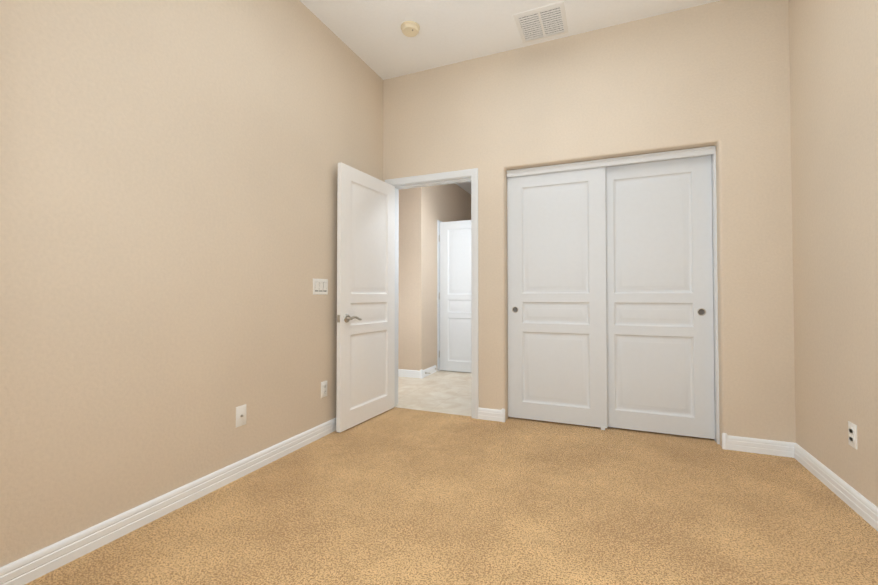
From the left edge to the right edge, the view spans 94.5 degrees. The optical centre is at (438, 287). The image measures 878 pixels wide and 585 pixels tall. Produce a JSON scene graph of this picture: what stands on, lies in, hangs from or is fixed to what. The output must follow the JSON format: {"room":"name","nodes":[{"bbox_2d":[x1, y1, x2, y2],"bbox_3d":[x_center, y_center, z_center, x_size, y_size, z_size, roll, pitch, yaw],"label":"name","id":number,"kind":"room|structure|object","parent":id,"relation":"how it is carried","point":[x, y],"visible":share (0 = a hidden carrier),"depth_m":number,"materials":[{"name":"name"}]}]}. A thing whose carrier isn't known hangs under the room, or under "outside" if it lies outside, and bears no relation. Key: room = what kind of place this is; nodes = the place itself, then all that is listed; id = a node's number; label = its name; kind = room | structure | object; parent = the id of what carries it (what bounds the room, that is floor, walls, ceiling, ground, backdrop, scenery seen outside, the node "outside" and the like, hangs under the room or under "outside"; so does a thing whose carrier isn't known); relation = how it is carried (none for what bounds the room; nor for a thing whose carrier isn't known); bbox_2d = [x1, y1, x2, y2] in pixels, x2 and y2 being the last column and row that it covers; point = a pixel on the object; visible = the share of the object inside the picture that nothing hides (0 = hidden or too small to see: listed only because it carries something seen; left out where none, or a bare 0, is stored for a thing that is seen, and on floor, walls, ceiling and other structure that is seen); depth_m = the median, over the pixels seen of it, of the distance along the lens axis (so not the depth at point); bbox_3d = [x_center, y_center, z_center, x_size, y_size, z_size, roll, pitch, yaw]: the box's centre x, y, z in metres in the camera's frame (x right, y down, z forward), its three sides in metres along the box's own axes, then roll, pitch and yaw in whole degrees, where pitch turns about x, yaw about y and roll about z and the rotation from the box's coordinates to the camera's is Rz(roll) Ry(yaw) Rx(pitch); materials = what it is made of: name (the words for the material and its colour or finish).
{"room":"empty bedroom","nodes":[
{"label":"empty bedroom","id":0,"kind":"room"},
{"bbox_2d":[0,0,382,566],"bbox_3d":[-1.341,-0.491,2.015,0.140,3.220,3.890,0,-1,23],"label":"wall","id":1,"kind":"structure","parent":0,"point":[168,204],"depth_m":1.90,"materials":[{"name":"paint"}]},
{"bbox_2d":[0,418,335,584],"bbox_3d":[-1.242,1.023,2.020,0.016,0.092,3.750,0,-1,23],"label":"baseboard","id":2,"kind":"structure","parent":1,"relation":"attached to","point":[35,565],"depth_m":1.80,"materials":[{"name":"paint"}]},
{"bbox_2d":[236,404,245,427],"bbox_3d":[-1.123,0.732,2.311,0.015,0.115,0.070,0,-1,23],"label":"outlet","id":3,"kind":"object","parent":1,"relation":"attached to","point":[241,415],"visible":1,"depth_m":2.31,"materials":[{"name":"white plastic"}]},
{"bbox_2d":[313,278,327,294],"bbox_3d":[-0.861,-0.005,2.956,0.010,0.115,0.162,0,-1,23],"label":"switch plate","id":4,"kind":"object","parent":1,"relation":"attached to","point":[320,286],"visible":1,"depth_m":2.95,"materials":[{"name":"white plastic"}]},
{"bbox_2d":[321,381,326,397],"bbox_3d":[-0.843,0.749,2.986,0.008,0.115,0.070,0,-1,23],"label":"electrical outlet","id":5,"kind":"object","parent":1,"relation":"attached to","point":[323,388],"visible":1,"depth_m":2.98,"materials":[{"name":"white plastic"}]},
{"bbox_2d":[398,189,409,369],"bbox_3d":[-0.994,-0.285,5.458,1.470,2.840,0.120,0,-1,23],"label":"wall","id":6,"kind":"structure","parent":0,"point":[404,194],"depth_m":5.16,"materials":[{"name":"paint"}]},
{"bbox_2d":[398,369,423,377],"bbox_3d":[-0.897,1.086,5.318,1.495,0.092,0.016,0,-1,23],"label":"baseboard","id":7,"kind":"structure","parent":6,"relation":"attached to","point":[401,372],"depth_m":5.09,"materials":[{"name":"paint"}]},
{"bbox_2d":[395,370,471,415],"bbox_3d":[-0.189,1.162,5.579,2.600,0.050,3.570,0,-1,23],"label":"floor","id":8,"kind":"structure","parent":0,"point":[443,391],"depth_m":4.25,"materials":[{"name":"beige tile"}]},
{"bbox_2d":[410,183,470,370],"bbox_3d":[0.192,-0.271,6.203,0.120,2.840,2.414,0,-1,23],"label":"wall","id":9,"kind":"structure","parent":0,"point":[422,210],"depth_m":5.21,"materials":[{"name":"paint"}]},
{"bbox_2d":[424,365,436,376],"bbox_3d":[-0.123,1.085,5.252,0.015,0.092,0.435,0,-1,23],"label":"baseboard","id":10,"kind":"structure","parent":9,"relation":"attached to","point":[431,370],"depth_m":5.26,"materials":[{"name":"paint"}]},
{"bbox_2d":[437,220,441,370],"bbox_3d":[0.101,0.112,5.956,0.138,2.065,0.887,0,-1,23],"label":"door frame","id":11,"kind":"structure","parent":9,"relation":"attached to","point":[438,292],"depth_m":5.54,"materials":[{"name":"paint"}]},
{"bbox_2d":[439,220,471,372],"bbox_3d":[0.347,0.113,5.384,0.768,2.020,0.098,0,-1,23],"label":"hall door","id":12,"kind":"structure","parent":9,"relation":"in","point":[455,352],"depth_m":5.46,"materials":[{"name":"paint"}]},
{"bbox_2d":[25,407,877,584],"bbox_3d":[0.302,1.090,1.805,3.030,0.050,4.550,0,-1,23],"label":"floor carpet","id":13,"kind":"object","parent":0,"point":[398,496],"visible":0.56,"depth_m":1.86,"materials":[{"name":"beige carpet"}]},
{"bbox_2d":[501,409,504,421],"bbox_3d":[0.525,1.041,3.308,0.031,0.105,0.031,0,-1,14],"label":"baseboard block","id":14,"kind":"object","parent":13,"relation":"on","point":[503,410],"depth_m":3.29,"materials":[{"name":"paint"}]},
{"bbox_2d":[722,433,727,449],"bbox_3d":[1.919,1.030,2.723,0.031,0.105,0.031,0,-1,14],"label":"baseboard block","id":15,"kind":"object","parent":13,"relation":"on","point":[724,440],"depth_m":2.71,"materials":[{"name":"paint"}]},
{"bbox_2d":[455,182,470,194],"bbox_3d":[-0.144,-1.650,5.739,2.840,0.100,3.580,0,-1,23],"label":"ceiling","id":16,"kind":"structure","parent":0,"point":[466,186],"depth_m":6.38,"materials":[{"name":"paint"}]},
{"bbox_2d":[300,0,719,79],"bbox_3d":[0.148,-2.051,1.496,3.030,0.120,3.750,0,-1,23],"label":"ceiling","id":17,"kind":"structure","parent":0,"point":[374,38],"depth_m":3.02,"materials":[{"name":"paint"}]},
{"bbox_2d":[401,21,419,36],"bbox_3d":[-0.216,-1.940,3.057,0.144,0.042,0.144,0,-1,23],"label":"smoke detector","id":18,"kind":"object","parent":17,"relation":"attached to","point":[410,28],"visible":1,"depth_m":3.02,"materials":[{"name":"beige plastic"}]},
{"bbox_2d":[513,1,567,42],"bbox_3d":[0.764,-1.958,3.018,0.350,0.009,0.360,0,-1,23],"label":"ceiling vent","id":19,"kind":"object","parent":17,"relation":"in","point":[543,22],"visible":1,"depth_m":3.00,"materials":[{"name":"white metal"}]},
{"bbox_2d":[383,0,795,446],"bbox_3d":[0.901,-0.467,3.259,3.310,3.220,0.140,0,-1,23],"label":"wall","id":20,"kind":"structure","parent":0,"point":[717,74],"depth_m":2.91,"materials":[{"name":"paint"}]},
{"bbox_2d":[385,168,478,418],"bbox_3d":[-0.056,0.049,3.651,0.899,2.102,0.175,0,-1,23],"label":"door frame","id":21,"kind":"structure","parent":20,"relation":"attached to","point":[473,173],"depth_m":3.45,"materials":[{"name":"paint"}]},
{"bbox_2d":[336,162,394,432],"bbox_3d":[-0.574,0.075,3.374,0.135,2.020,0.776,-1,-1,26],"label":"bedroom door","id":22,"kind":"structure","parent":21,"relation":"attached to","point":[365,296],"depth_m":3.30,"materials":[{"name":"paint"}]},
{"bbox_2d":[507,167,606,427],"bbox_3d":[0.937,0.068,3.278,0.767,2.020,0.038,0,-1,23],"label":"sliding closet door","id":23,"kind":"structure","parent":20,"relation":"in","point":[556,267],"depth_m":3.26,"materials":[{"name":"paint"}]},
{"bbox_2d":[507,146,719,443],"bbox_3d":[1.279,0.052,3.167,1.484,2.078,0.139,0,-1,23],"label":"trim","id":24,"kind":"structure","parent":20,"relation":"attached to","point":[670,155],"depth_m":2.90,"materials":[{"name":"paint"}]},
{"bbox_2d":[605,155,714,438],"bbox_3d":[1.599,0.064,3.043,0.767,2.020,0.038,0,-1,23],"label":"sliding closet door","id":25,"kind":"structure","parent":20,"relation":"in","point":[659,312],"depth_m":3.01,"materials":[{"name":"paint"}]},
{"bbox_2d":[727,435,791,457],"bbox_3d":[2.088,1.035,2.647,0.350,0.092,0.015,0,-1,23],"label":"baseboard","id":26,"kind":"structure","parent":20,"relation":"attached to","point":[736,443],"depth_m":2.64,"materials":[{"name":"paint"}]},
{"bbox_2d":[789,0,877,506],"bbox_3d":[1.582,-0.514,0.788,0.140,3.220,3.890,0,-1,23],"label":"wall","id":27,"kind":"structure","parent":0,"point":[833,47],"depth_m":2.10,"materials":[{"name":"paint"}]},
{"bbox_2d":[792,442,877,530],"bbox_3d":[1.537,1.001,0.853,0.016,0.092,3.750,0,-1,23],"label":"baseboard","id":28,"kind":"structure","parent":27,"relation":"attached to","point":[862,506],"depth_m":2.07,"materials":[{"name":"paint"}]},
{"bbox_2d":[848,421,856,449],"bbox_3d":[2.009,0.718,1.973,0.008,0.115,0.070,0,-1,23],"label":"electrical outlet","id":29,"kind":"object","parent":27,"relation":"attached to","point":[852,434],"visible":1,"depth_m":1.96,"materials":[{"name":"white plastic"}]}
]}

